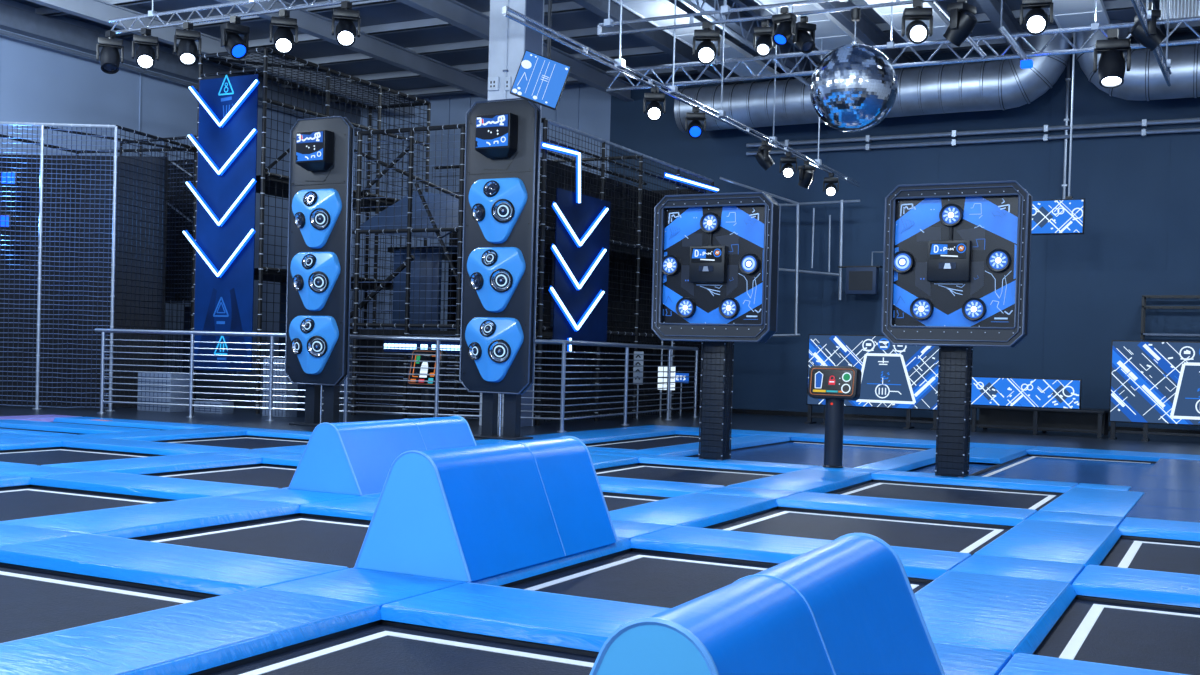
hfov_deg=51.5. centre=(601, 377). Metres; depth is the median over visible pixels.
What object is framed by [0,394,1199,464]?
floor
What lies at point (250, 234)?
chevron
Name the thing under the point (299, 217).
lamp
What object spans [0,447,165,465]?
trampoline
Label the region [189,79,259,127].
chevron
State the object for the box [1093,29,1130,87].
spotlight
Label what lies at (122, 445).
pad
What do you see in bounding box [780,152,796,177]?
spotlight
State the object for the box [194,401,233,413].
storage box
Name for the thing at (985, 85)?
air duct
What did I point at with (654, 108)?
spotlight
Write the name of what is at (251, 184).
chevron
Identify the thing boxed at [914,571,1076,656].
pad
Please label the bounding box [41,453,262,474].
pad
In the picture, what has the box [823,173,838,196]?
spotlight
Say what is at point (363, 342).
net
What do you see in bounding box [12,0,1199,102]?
ceiling
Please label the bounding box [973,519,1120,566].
pad
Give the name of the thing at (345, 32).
spotlight
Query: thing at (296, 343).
lamp
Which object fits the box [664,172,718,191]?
strip
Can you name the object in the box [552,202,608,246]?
chevron
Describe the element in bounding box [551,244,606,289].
chevron
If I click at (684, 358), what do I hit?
net
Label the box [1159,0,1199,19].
panel
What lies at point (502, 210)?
lamp
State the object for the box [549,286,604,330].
chevron
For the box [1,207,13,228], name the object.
lamp
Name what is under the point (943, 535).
trampoline
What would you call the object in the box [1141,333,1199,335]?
shelf
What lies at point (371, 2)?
beam
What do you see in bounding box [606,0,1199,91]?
lighting truss
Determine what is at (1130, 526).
pad
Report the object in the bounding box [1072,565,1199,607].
pad
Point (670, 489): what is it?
pad
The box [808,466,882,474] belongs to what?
pad
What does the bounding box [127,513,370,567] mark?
trampoline
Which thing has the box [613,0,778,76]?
skylight
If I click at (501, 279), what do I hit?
lamp
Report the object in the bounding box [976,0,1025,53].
beam
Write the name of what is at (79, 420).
pad
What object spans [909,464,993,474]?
floor mat
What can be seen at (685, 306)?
lamp
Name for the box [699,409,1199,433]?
baseboard
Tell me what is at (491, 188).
lamp
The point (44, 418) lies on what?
pad
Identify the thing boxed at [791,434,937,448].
pad
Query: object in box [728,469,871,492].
pad
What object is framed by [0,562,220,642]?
trampoline
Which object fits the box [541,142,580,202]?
strip
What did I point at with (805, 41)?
spotlight
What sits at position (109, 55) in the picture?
spotlight
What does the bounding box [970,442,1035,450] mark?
pad
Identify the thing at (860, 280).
control box
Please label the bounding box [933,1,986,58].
pole
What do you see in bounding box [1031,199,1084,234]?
screen
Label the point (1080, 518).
pad
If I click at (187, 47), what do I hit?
spotlight
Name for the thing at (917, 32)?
spotlight
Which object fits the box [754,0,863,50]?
skylight
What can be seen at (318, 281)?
lamp
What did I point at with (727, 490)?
pad
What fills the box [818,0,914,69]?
beam
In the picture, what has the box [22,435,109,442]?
pad
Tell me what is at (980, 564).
pad
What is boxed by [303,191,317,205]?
lamp
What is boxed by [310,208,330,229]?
lamp
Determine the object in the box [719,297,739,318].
lamp
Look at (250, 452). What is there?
pad
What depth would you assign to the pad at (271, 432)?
17.52 m
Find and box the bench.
[971,405,1108,437]
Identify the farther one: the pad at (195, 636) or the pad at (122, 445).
the pad at (122, 445)
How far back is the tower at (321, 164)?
19.00 m
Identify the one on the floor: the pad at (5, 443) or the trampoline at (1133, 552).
the trampoline at (1133, 552)
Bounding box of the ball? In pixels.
[810,7,897,131]
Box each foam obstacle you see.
[288,416,476,495]
[354,436,617,581]
[589,533,944,674]
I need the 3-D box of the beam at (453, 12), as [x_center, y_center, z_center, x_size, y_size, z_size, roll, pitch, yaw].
[-3.795,-6.644,20.525,0.200,0.370,19.500,2,1,27]
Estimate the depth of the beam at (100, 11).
24.75 m
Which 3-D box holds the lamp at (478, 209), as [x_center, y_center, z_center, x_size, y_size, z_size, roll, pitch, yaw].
[-1.718,-2.316,17.414,0.250,0.254,0.088,3,1,44]
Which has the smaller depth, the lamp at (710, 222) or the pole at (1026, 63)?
the lamp at (710, 222)
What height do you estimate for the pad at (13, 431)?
0.064 m
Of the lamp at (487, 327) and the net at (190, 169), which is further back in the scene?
the net at (190, 169)
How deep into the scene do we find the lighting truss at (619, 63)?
17.08 m
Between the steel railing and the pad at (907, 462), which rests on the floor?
the steel railing
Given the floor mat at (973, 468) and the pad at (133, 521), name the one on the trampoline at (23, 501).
the pad at (133, 521)
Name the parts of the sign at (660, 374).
panel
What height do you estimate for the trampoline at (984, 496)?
0.185 m
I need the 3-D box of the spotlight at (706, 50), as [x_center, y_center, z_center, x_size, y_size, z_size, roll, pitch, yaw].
[1.406,-4.479,16.714,0.387,0.589,0.429,2,1,27]
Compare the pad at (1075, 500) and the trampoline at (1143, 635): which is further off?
the pad at (1075, 500)
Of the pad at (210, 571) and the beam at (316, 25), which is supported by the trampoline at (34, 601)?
the pad at (210, 571)
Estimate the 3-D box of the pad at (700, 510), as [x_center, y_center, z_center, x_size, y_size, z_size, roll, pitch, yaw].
[0.690,1.075,10.056,0.823,0.064,2.142,2,1,27]
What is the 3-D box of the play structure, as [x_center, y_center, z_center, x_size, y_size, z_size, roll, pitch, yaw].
[-1.479,-1.881,25.481,5.113,5.194,7.594,2,1,27]
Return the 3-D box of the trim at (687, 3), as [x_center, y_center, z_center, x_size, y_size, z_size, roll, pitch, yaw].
[1.875,-6.365,21.064,0.090,0.685,13.674,2,1,27]
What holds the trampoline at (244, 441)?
on the floor
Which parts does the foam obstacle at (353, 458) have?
panel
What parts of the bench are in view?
leg, leg, panel, leg, leg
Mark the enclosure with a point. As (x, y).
(225, 303)
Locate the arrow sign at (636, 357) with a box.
[633,351,643,418]
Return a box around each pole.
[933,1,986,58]
[999,0,1032,68]
[1065,32,1075,198]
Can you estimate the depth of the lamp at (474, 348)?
17.43 m
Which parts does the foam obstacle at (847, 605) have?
panel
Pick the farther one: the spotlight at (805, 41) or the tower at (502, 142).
the tower at (502, 142)
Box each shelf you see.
[838,266,882,267]
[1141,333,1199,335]
[1142,295,1199,297]
[1143,306,1199,308]
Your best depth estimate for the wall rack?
23.57 m
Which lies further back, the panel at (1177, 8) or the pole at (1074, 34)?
the pole at (1074, 34)
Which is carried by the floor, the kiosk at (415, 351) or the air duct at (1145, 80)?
the kiosk at (415, 351)
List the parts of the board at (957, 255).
post, frame trim, frame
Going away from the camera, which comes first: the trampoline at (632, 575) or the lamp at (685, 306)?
the trampoline at (632, 575)
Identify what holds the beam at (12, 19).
attached to the wall at (39, 83)
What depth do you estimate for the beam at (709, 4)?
22.94 m
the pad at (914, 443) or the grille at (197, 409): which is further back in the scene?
the grille at (197, 409)
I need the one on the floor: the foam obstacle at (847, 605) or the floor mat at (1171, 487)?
the floor mat at (1171, 487)
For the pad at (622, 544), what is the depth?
7.26 m
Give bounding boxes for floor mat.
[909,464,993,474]
[1124,458,1199,522]
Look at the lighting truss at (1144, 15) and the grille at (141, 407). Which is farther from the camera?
the grille at (141, 407)
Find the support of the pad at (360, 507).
on the trampoline at (614, 501)
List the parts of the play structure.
post, post, padded panel, post, post, padded panel, post, post, post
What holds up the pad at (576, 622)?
on the trampoline at (380, 647)
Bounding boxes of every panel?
[510,0,570,109]
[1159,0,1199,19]
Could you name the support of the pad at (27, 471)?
on the trampoline
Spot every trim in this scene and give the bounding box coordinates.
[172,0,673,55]
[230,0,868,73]
[282,0,1159,88]
[330,21,1199,102]
[572,0,742,84]
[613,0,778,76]
[678,0,819,85]
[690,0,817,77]
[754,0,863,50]
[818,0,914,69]
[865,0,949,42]
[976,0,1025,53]
[1142,0,1166,47]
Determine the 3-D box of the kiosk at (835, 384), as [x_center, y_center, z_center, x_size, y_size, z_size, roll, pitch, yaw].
[2.661,0.446,14.246,0.570,1.161,0.268,2,1,29]
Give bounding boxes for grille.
[138,373,169,410]
[195,402,220,412]
[263,360,285,415]
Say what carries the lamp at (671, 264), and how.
attached to the board at (715, 279)
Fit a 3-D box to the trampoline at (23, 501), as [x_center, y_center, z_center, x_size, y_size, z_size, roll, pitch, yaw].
[-4.502,1.068,9.569,2.230,0.185,2.030,2,1,27]
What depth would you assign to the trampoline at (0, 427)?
17.52 m
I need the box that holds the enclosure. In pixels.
[193,47,430,413]
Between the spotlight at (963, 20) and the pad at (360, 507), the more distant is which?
the spotlight at (963, 20)
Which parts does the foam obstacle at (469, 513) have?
panel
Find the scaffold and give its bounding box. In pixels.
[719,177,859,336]
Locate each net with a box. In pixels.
[165,159,193,299]
[356,334,479,414]
[533,157,660,416]
[652,189,705,412]
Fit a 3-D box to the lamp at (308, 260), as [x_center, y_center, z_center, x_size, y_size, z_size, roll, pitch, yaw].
[-4.476,-1.773,19.046,0.246,0.248,0.127,2,1,27]
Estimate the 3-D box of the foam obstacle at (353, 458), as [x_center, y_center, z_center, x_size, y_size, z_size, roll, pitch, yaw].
[-1.864,0.664,11.275,0.784,0.586,1.962,2,1,27]
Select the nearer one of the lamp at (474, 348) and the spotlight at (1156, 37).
the spotlight at (1156, 37)
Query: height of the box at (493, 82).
0.220 m
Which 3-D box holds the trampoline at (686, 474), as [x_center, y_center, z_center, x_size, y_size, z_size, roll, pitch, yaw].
[0.805,1.148,13.366,2.130,0.185,2.440,2,1,27]
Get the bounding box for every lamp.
[0,164,19,185]
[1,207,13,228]
[291,338,301,353]
[293,274,303,290]
[294,212,304,227]
[300,318,314,332]
[302,254,315,268]
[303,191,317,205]
[307,336,327,356]
[308,271,328,292]
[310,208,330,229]
[468,342,481,359]
[470,272,483,289]
[472,203,484,220]
[480,320,495,336]
[481,249,497,266]
[483,180,499,196]
[488,339,510,362]
[490,268,512,291]
[491,199,514,222]
[662,255,680,275]
[676,297,695,317]
[700,212,720,232]
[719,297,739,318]
[739,253,759,274]
[893,251,914,273]
[910,297,933,319]
[939,203,962,226]
[962,298,986,320]
[986,249,1010,271]
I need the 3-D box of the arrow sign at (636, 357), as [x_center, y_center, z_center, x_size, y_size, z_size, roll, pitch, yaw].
[0.705,0.150,24.151,0.200,1.320,0.040,2,1,27]
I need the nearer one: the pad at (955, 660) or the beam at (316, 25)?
the pad at (955, 660)
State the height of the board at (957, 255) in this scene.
3.151 m
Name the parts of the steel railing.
post, post, post, handrail, post, led strip, post, post, post, handrail, post, post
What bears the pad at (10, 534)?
on the trampoline
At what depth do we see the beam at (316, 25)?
25.74 m
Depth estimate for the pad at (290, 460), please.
13.43 m
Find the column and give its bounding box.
[479,0,543,426]
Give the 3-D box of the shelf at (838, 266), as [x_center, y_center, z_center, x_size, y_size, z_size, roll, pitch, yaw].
[5.420,-2.323,26.085,0.900,0.030,0.200,2,1,27]
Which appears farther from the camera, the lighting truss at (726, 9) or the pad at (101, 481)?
the lighting truss at (726, 9)
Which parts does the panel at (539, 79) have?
casing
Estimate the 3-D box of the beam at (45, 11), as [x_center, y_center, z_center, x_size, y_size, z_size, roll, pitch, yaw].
[0.361,-6.736,18.536,25.600,0.140,0.190,2,1,27]
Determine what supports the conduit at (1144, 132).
attached to the wall at (1141, 236)
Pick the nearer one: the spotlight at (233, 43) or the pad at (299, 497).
the pad at (299, 497)
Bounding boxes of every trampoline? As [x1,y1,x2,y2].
[0,427,79,434]
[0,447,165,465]
[0,485,175,520]
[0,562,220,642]
[56,422,161,429]
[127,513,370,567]
[141,463,297,488]
[153,435,308,448]
[188,620,598,674]
[500,548,933,607]
[585,434,700,449]
[595,463,782,485]
[603,492,669,510]
[684,440,934,471]
[704,506,1013,554]
[826,479,1063,510]
[969,454,1155,486]
[1032,595,1199,674]
[1099,535,1199,574]
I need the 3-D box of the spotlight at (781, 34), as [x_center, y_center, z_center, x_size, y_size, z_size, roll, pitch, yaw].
[2.330,-4.484,15.904,0.303,0.493,0.326,2,1,27]
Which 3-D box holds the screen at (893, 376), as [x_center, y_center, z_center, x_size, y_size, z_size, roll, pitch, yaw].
[5.362,0.067,23.625,2.970,1.740,0.440,2,1,27]
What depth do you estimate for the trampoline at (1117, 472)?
15.79 m
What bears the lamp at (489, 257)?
attached to the tower at (502, 142)
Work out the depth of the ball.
15.47 m
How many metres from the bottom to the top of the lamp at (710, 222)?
0.248 m
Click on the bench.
(1085, 420)
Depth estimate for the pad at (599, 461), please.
14.49 m
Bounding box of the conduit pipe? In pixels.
[503,0,508,98]
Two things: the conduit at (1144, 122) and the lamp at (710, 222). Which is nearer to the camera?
the lamp at (710, 222)
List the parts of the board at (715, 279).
frame trim, post, frame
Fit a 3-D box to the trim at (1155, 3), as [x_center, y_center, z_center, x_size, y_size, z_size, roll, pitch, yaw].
[6.335,-6.275,15.308,0.200,0.370,19.500,2,1,27]
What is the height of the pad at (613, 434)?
0.064 m
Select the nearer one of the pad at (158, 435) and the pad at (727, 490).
the pad at (727, 490)
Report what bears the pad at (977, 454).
on the trampoline at (1117, 472)
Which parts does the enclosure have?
post, post, panel, post, post, post, post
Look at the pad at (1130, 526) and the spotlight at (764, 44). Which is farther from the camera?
the spotlight at (764, 44)
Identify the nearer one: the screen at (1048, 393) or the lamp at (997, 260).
the lamp at (997, 260)
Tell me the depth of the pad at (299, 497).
10.04 m
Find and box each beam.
[0,3,362,130]
[27,0,416,117]
[36,0,161,16]
[108,0,398,37]
[215,0,487,98]
[397,0,633,101]
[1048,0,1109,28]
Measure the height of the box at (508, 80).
0.217 m
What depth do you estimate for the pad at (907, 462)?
15.38 m
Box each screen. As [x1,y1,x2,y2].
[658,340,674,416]
[804,334,940,429]
[971,376,1081,409]
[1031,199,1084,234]
[1109,340,1199,441]
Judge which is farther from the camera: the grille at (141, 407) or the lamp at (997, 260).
the grille at (141, 407)
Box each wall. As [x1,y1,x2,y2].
[0,0,350,397]
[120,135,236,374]
[348,31,1199,429]
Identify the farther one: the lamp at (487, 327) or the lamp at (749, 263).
the lamp at (487, 327)
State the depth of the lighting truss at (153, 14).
19.60 m
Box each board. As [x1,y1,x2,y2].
[651,191,780,460]
[881,180,1032,477]
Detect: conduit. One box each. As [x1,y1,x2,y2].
[746,118,1199,147]
[746,128,1199,154]
[1062,54,1070,198]
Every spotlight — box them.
[96,30,123,73]
[132,28,158,69]
[174,22,201,65]
[220,16,249,59]
[270,9,297,53]
[332,1,360,46]
[643,86,665,120]
[685,106,705,138]
[692,21,720,63]
[753,20,775,56]
[755,140,774,170]
[772,7,796,45]
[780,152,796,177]
[793,16,815,53]
[798,161,814,188]
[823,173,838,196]
[901,0,932,43]
[943,0,976,46]
[1020,0,1052,34]
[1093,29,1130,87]
[1130,2,1165,50]
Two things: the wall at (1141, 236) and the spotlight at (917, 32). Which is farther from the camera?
the wall at (1141, 236)
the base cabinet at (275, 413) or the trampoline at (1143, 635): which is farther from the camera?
the base cabinet at (275, 413)
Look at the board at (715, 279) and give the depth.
14.75 m
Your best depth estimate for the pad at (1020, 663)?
4.99 m
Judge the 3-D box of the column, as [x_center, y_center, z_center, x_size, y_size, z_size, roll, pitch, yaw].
[-1.481,-3.051,20.672,0.670,7.700,0.620,2,1,27]
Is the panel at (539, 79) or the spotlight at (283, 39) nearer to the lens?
the panel at (539, 79)
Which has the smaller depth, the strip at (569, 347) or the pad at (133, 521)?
the pad at (133, 521)
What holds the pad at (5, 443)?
on the trampoline at (50, 455)
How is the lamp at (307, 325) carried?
attached to the tower at (321, 164)
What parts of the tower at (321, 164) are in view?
plate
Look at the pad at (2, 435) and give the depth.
15.62 m
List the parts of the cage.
post, post, post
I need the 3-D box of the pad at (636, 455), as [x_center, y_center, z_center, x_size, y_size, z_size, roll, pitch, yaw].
[0.179,0.970,15.341,0.852,0.062,0.552,2,1,27]
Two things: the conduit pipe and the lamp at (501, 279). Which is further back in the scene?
the conduit pipe
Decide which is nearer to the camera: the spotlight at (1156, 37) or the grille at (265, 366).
the spotlight at (1156, 37)
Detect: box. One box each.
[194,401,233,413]
[488,77,499,90]
[505,77,511,90]
[838,251,882,294]
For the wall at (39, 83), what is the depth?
26.32 m
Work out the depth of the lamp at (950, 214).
13.32 m
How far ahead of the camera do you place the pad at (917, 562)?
8.05 m
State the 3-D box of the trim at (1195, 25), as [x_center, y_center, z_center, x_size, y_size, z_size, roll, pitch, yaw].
[4.368,-6.761,26.314,25.600,0.140,0.190,2,1,27]
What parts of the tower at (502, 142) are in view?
plate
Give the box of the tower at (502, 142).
[459,98,540,440]
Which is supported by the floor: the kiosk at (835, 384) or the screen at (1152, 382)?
the screen at (1152, 382)
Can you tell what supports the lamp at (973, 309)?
attached to the board at (957, 255)
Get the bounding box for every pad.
[0,415,80,421]
[0,419,155,433]
[0,428,76,435]
[0,433,40,438]
[0,438,61,449]
[0,462,36,467]
[0,465,98,479]
[0,474,30,486]
[0,496,299,537]
[0,523,84,545]
[0,534,348,594]
[0,588,380,674]
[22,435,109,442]
[31,471,278,499]
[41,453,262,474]
[53,417,230,429]
[62,438,247,454]
[72,428,245,440]
[209,449,302,459]
[213,426,268,431]
[220,488,357,506]
[246,429,311,439]
[253,445,306,452]
[263,454,302,465]
[263,568,462,609]
[282,487,380,496]
[300,496,378,519]
[353,537,631,585]
[381,582,670,651]
[475,428,675,443]
[587,447,632,451]
[590,451,653,457]
[590,454,638,468]
[597,476,724,497]
[609,492,777,527]
[612,520,673,540]
[622,435,789,456]
[623,425,807,439]
[630,526,971,579]
[638,455,816,472]
[698,486,800,500]
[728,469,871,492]
[776,492,1037,525]
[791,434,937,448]
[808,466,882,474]
[854,447,973,470]
[871,470,1077,492]
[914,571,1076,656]
[933,643,1011,674]
[950,554,1084,584]
[969,447,1026,463]
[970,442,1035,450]
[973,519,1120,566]
[998,653,1187,674]
[1026,446,1199,461]
[1027,510,1123,527]
[1040,487,1143,517]
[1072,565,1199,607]
[1075,483,1131,490]
[1118,517,1199,541]
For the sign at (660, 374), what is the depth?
25.19 m
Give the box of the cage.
[0,121,196,410]
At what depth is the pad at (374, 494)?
10.39 m
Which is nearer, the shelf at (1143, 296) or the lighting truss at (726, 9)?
the lighting truss at (726, 9)
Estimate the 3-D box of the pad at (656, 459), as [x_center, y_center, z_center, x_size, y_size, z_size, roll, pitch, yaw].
[1.472,1.016,14.653,2.062,0.064,0.592,2,1,27]
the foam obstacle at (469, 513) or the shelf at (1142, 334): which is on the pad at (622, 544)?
the foam obstacle at (469, 513)
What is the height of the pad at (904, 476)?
0.064 m
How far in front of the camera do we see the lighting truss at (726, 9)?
16.61 m
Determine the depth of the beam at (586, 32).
26.09 m
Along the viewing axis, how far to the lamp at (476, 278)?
17.41 m
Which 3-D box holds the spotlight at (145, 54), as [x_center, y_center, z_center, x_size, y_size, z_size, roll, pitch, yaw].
[-7.415,-5.341,20.249,0.450,0.679,0.447,2,1,27]
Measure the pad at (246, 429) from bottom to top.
0.062 m
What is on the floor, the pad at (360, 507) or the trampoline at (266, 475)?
the trampoline at (266, 475)
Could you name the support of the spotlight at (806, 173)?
hanging from the lighting truss at (619, 63)
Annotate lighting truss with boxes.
[108,0,369,33]
[502,0,859,187]
[597,0,944,36]
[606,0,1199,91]
[1131,0,1170,86]
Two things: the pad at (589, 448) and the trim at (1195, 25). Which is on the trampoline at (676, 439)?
the pad at (589, 448)
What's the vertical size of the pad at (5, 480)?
0.064 m
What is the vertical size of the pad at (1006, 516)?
0.064 m
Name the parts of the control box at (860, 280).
door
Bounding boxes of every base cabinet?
[137,372,189,412]
[262,358,297,416]
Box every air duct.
[674,25,1071,131]
[1075,20,1199,100]
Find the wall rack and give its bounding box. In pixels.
[1140,295,1199,339]
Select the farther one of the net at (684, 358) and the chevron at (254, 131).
the net at (684, 358)
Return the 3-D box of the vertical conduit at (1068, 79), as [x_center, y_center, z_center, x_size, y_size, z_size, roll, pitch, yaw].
[9.239,-4.962,24.722,0.100,3.231,0.110,2,1,27]
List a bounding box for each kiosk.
[407,349,447,417]
[808,365,861,467]
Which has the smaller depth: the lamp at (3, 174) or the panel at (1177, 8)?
the panel at (1177, 8)
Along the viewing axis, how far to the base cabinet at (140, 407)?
22.06 m
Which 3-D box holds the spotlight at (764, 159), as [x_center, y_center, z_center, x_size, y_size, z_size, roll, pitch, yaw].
[2.683,-3.642,20.403,0.315,0.493,0.314,2,1,27]
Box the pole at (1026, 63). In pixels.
[999,0,1032,68]
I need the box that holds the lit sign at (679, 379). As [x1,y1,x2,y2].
[675,373,688,415]
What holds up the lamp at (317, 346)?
attached to the tower at (321, 164)
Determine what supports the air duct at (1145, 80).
hanging from the ceiling
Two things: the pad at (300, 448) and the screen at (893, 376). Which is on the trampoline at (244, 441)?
the pad at (300, 448)
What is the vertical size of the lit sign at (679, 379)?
1.150 m
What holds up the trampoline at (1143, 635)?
on the floor
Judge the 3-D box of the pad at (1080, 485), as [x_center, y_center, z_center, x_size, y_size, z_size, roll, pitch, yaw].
[5.147,1.151,12.783,0.512,0.062,0.552,2,1,27]
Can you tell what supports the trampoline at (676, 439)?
on the floor
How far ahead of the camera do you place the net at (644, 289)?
26.05 m
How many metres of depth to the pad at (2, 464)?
11.95 m
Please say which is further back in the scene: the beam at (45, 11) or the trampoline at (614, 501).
the beam at (45, 11)
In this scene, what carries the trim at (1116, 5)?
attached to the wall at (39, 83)
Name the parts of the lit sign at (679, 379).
panel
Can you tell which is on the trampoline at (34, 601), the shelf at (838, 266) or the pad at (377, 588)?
the pad at (377, 588)
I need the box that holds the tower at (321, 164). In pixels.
[285,116,354,426]
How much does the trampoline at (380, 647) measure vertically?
0.185 m
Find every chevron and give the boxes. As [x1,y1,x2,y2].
[183,228,255,277]
[186,178,256,226]
[188,128,257,175]
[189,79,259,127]
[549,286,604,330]
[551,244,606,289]
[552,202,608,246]
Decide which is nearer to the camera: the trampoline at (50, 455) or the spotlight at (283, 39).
the trampoline at (50, 455)
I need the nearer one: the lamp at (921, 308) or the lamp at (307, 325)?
the lamp at (921, 308)
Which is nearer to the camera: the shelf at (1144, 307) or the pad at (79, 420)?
the pad at (79, 420)
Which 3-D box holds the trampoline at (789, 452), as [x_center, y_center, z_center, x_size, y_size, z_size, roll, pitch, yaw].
[2.947,1.143,17.077,2.500,0.185,5.120,2,1,27]
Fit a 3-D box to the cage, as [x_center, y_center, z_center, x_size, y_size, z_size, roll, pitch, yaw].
[-9.829,-1.975,22.892,3.213,5.013,3.411,2,1,17]
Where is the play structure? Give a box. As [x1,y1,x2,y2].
[339,118,713,424]
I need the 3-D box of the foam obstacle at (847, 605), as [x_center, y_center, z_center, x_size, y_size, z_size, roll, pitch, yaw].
[0.510,0.850,3.596,0.734,0.611,1.722,2,1,27]
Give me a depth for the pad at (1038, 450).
17.96 m
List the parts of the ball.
hanging rod, motor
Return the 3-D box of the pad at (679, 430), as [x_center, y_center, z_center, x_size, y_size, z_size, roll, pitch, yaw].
[1.925,0.919,20.966,2.942,0.064,1.212,2,1,27]
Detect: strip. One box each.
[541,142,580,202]
[567,338,571,350]
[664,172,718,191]
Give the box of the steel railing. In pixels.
[95,328,698,431]
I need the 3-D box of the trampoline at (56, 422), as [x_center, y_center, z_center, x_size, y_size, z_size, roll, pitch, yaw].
[-7.358,0.836,18.430,3.190,0.185,0.830,2,1,27]
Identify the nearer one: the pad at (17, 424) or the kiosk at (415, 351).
the pad at (17, 424)
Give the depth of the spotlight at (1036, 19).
14.68 m
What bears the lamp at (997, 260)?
attached to the board at (957, 255)
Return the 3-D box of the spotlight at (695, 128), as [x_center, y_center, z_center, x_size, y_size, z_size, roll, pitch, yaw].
[1.343,-3.646,17.821,0.310,0.470,0.343,2,1,27]
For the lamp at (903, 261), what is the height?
0.248 m

